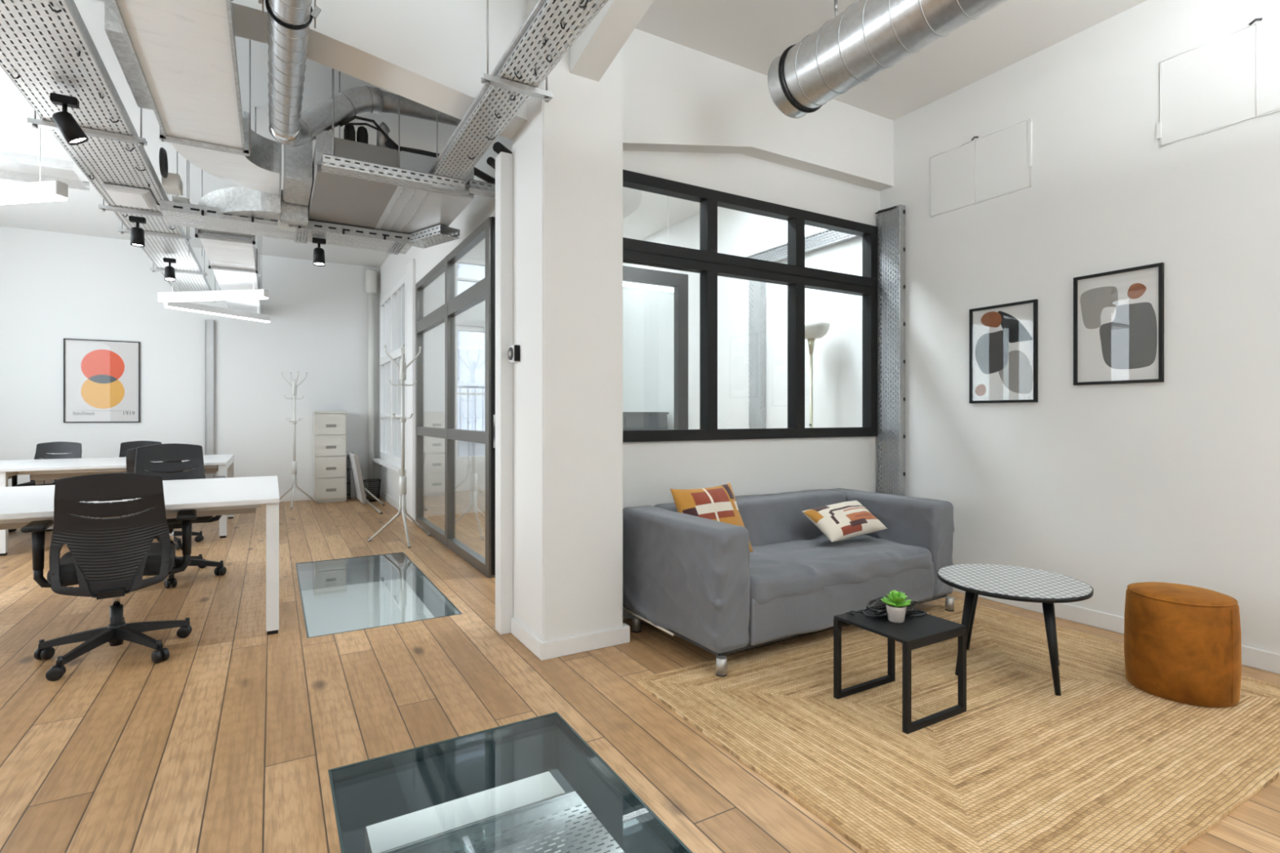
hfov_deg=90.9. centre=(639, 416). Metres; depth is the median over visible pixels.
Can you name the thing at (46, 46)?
cable tray
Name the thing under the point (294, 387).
coat rack
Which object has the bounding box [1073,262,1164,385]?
framed picture
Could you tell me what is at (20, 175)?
cable tray
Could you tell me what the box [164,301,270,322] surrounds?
pendant lamp
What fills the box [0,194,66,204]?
diffuser
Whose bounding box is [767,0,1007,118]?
spiral duct
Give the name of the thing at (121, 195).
emergency light
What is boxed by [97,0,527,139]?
ceiling beam
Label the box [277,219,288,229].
junction box
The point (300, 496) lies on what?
baseboard
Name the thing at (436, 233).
cable tray
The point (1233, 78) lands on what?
wall panel
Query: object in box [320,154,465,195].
tray
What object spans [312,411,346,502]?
filing cabinet
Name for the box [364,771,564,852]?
concrete beam
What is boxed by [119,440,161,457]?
office chair
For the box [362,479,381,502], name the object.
wastebasket
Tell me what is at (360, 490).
folding table
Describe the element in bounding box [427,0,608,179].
cable tray
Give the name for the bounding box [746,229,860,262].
cable tray
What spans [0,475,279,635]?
desk
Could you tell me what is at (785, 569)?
seat cushion
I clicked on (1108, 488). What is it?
wall
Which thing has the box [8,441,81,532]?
office chair
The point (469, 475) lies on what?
wall
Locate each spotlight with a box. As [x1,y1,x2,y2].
[49,92,88,145]
[128,215,146,247]
[163,257,176,281]
[311,237,325,266]
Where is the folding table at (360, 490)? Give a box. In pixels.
[348,452,384,514]
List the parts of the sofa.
leg, armrest, leg, backrest, frame, armrest, leg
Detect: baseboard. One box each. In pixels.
[279,488,378,502]
[511,617,630,660]
[952,586,1279,674]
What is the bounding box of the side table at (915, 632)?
[833,608,966,733]
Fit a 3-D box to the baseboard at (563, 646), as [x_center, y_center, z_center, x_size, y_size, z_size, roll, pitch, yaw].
[-0.374,1.127,3.329,0.489,0.085,0.444,0,0,-30]
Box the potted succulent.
[880,590,911,622]
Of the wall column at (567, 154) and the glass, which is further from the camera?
the wall column at (567, 154)
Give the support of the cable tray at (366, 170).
hanging from the ceiling
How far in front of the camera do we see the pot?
2.50 m
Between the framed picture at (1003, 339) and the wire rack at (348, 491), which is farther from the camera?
the wire rack at (348, 491)
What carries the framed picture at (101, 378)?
attached to the wall at (55, 286)
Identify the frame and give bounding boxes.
[295,551,462,638]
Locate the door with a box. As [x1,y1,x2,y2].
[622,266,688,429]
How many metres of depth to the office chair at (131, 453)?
5.48 m
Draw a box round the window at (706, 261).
[622,169,877,442]
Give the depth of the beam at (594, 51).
2.91 m
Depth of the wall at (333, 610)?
6.81 m
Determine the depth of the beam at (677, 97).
3.89 m
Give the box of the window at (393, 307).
[373,273,406,472]
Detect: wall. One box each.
[0,226,379,494]
[301,578,434,637]
[342,768,620,852]
[378,134,511,519]
[426,239,484,515]
[622,0,1279,653]
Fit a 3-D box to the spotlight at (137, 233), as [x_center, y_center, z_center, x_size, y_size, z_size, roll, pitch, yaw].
[-3.464,-1.273,4.347,0.090,0.196,0.080,0,0,-30]
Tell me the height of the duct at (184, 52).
0.735 m
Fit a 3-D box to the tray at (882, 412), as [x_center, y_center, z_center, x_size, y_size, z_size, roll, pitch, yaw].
[1.842,-0.185,4.630,0.055,2.670,0.190,0,0,-30]
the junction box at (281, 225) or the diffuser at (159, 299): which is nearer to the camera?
the junction box at (281, 225)
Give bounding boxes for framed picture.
[63,338,139,422]
[968,299,1038,403]
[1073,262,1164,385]
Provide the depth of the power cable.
2.58 m
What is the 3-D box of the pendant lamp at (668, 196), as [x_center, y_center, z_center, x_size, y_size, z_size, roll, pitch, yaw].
[0.237,-1.753,5.673,0.005,0.431,0.060,0,0,-30]
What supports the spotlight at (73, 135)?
attached to the cable tray at (46, 46)
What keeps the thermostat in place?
attached to the wall column at (567, 154)
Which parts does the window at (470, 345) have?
balcony railing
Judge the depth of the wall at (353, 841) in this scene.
3.22 m
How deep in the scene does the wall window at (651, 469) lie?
4.12 m
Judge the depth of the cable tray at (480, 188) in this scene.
3.98 m
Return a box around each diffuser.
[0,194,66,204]
[157,297,267,302]
[622,283,674,292]
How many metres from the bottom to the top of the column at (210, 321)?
2.400 m
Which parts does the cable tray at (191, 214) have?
threaded rod, rail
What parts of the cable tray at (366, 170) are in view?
threaded rod, threaded rod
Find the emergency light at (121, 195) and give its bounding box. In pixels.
[102,182,157,208]
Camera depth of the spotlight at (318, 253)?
4.63 m
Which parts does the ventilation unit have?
plate, threaded rod, threaded rod, fan motor, casing, fan motor, threaded rod, access panel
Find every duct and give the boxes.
[111,0,312,205]
[188,161,307,313]
[257,0,461,147]
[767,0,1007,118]
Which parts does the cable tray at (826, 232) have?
rail, rail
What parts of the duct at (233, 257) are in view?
threaded rod, threaded rod, threaded rod, threaded rod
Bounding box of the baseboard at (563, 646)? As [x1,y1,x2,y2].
[511,617,630,660]
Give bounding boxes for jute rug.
[635,600,1279,852]
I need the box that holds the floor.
[0,496,1279,852]
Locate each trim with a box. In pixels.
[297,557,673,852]
[406,258,415,522]
[495,151,512,634]
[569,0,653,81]
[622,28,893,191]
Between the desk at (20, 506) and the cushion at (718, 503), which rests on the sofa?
the cushion at (718, 503)
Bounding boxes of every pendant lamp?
[0,117,67,204]
[157,195,268,302]
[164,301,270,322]
[622,280,674,292]
[667,195,668,244]
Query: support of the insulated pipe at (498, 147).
attached to the wall at (393, 268)
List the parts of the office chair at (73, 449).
armrest, seat, backrest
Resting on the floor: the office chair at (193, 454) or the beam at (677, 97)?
the office chair at (193, 454)
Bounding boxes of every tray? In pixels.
[0,0,215,302]
[0,151,89,191]
[160,106,414,254]
[160,209,413,253]
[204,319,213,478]
[320,68,469,195]
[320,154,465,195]
[382,790,625,852]
[404,224,459,248]
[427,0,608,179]
[465,179,495,198]
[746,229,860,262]
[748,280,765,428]
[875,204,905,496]
[877,204,898,495]
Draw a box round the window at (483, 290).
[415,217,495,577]
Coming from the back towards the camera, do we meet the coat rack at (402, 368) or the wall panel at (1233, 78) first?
the coat rack at (402, 368)
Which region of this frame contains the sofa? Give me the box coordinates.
[622,488,954,676]
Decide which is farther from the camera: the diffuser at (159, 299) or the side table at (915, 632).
the diffuser at (159, 299)
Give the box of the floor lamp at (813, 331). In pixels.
[804,322,830,427]
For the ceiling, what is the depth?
4.10 m
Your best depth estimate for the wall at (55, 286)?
8.10 m
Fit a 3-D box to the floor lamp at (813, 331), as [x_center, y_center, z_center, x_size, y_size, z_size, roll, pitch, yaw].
[1.360,0.223,5.009,0.290,1.895,0.290,0,0,-30]
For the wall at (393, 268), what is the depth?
6.85 m
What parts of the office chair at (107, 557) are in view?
armrest, leg, leg, backrest, seat, lift rod, leg, leg, armrest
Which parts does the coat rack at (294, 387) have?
leg, leg, leg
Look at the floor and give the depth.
2.55 m
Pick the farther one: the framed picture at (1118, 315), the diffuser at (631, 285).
the diffuser at (631, 285)
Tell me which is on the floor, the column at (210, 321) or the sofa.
the sofa
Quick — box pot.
[885,604,906,622]
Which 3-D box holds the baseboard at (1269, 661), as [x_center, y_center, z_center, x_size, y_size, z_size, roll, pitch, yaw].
[3.263,1.125,2.241,0.014,0.090,5.780,0,0,-30]
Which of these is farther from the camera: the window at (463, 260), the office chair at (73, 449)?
the window at (463, 260)
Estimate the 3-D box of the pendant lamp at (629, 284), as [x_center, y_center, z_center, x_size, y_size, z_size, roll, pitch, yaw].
[0.066,-1.138,5.573,0.520,0.043,0.060,0,0,-30]
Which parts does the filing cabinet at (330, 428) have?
drawer, handle, drawer, handle, drawer, handle, drawer, handle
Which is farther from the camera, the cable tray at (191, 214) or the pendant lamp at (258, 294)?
the pendant lamp at (258, 294)
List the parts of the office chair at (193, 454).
backrest, lift rod, leg, seat, leg, leg, armrest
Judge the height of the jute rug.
0.012 m
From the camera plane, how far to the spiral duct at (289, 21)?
3.07 m
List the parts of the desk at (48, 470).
leg, leg, under frame, leg, leg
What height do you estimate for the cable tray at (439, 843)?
0.060 m
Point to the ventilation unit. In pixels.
(336, 199)
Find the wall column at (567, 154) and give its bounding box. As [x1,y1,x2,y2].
[511,0,622,641]
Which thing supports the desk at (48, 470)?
on the floor
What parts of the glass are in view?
glass pane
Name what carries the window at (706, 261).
attached to the wall window at (651, 469)
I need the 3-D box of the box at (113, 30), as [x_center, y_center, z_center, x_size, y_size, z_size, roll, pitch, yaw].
[-2.263,-1.600,2.830,0.088,0.140,0.730,0,0,-30]
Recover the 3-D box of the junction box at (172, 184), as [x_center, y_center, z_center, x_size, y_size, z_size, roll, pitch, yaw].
[-2.966,-1.472,4.000,0.090,0.085,0.180,0,0,-30]
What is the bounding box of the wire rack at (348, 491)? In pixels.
[346,454,351,499]
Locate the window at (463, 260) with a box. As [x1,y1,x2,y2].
[455,257,484,302]
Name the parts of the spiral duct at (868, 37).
hanger rod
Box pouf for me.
[1124,582,1241,707]
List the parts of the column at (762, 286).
rail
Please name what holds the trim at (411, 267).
attached to the wall at (393, 268)
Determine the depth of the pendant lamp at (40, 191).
3.28 m
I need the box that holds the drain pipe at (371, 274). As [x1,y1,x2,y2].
[365,269,377,497]
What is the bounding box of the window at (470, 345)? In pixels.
[457,262,484,456]
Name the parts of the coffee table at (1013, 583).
leg, leg, leg, leg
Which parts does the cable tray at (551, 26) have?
threaded rod, threaded rod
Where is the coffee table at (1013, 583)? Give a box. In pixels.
[937,564,1093,695]
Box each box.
[104,0,153,110]
[161,172,182,195]
[173,195,190,204]
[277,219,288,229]
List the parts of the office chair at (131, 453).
backrest, leg, leg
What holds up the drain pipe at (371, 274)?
attached to the wall at (55, 286)
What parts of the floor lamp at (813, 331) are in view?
lamp shade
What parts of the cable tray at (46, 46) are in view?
threaded rod, rail, threaded rod, cable coil, threaded rod, threaded rod, threaded rod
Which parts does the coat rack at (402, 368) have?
leg, leg, leg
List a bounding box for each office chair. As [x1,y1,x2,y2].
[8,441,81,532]
[20,472,196,681]
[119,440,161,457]
[125,448,205,550]
[134,443,226,588]
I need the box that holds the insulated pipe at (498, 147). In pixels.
[486,142,511,169]
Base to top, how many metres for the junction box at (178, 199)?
0.085 m
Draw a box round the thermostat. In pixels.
[507,344,519,363]
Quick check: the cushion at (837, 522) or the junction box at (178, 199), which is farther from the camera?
the junction box at (178, 199)
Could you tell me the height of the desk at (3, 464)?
0.732 m
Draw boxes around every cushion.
[670,482,753,551]
[749,533,932,604]
[801,500,887,542]
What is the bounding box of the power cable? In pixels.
[845,595,927,617]
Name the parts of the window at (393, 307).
sill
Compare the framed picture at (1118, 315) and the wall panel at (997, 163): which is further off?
the wall panel at (997, 163)
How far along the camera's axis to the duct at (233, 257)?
4.73 m
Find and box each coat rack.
[279,371,319,509]
[367,343,431,547]
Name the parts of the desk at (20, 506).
under frame, leg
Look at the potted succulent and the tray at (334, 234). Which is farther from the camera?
the tray at (334, 234)
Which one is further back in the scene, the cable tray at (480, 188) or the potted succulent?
the cable tray at (480, 188)
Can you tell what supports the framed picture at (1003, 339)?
attached to the wall at (1108, 488)
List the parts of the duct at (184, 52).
threaded rod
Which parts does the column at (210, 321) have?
rail, rail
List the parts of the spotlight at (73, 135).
stem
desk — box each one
[0,454,234,555]
[0,458,45,484]
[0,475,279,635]
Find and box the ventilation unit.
[307,68,495,240]
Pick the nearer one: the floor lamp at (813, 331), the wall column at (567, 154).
the wall column at (567, 154)
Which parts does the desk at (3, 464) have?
leg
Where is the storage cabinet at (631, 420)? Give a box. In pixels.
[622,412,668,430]
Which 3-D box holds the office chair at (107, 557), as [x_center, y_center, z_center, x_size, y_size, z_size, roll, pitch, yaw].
[-2.590,0.715,3.120,0.646,0.910,0.611,0,0,-35]
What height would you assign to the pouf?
0.426 m
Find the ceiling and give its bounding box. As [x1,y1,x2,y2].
[0,0,1146,267]
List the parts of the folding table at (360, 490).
edge frame, leg, leg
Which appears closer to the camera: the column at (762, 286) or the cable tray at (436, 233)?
the cable tray at (436, 233)
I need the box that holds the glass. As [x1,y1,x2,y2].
[328,711,693,852]
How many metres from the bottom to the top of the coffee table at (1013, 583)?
0.422 m
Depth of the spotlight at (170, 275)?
5.58 m

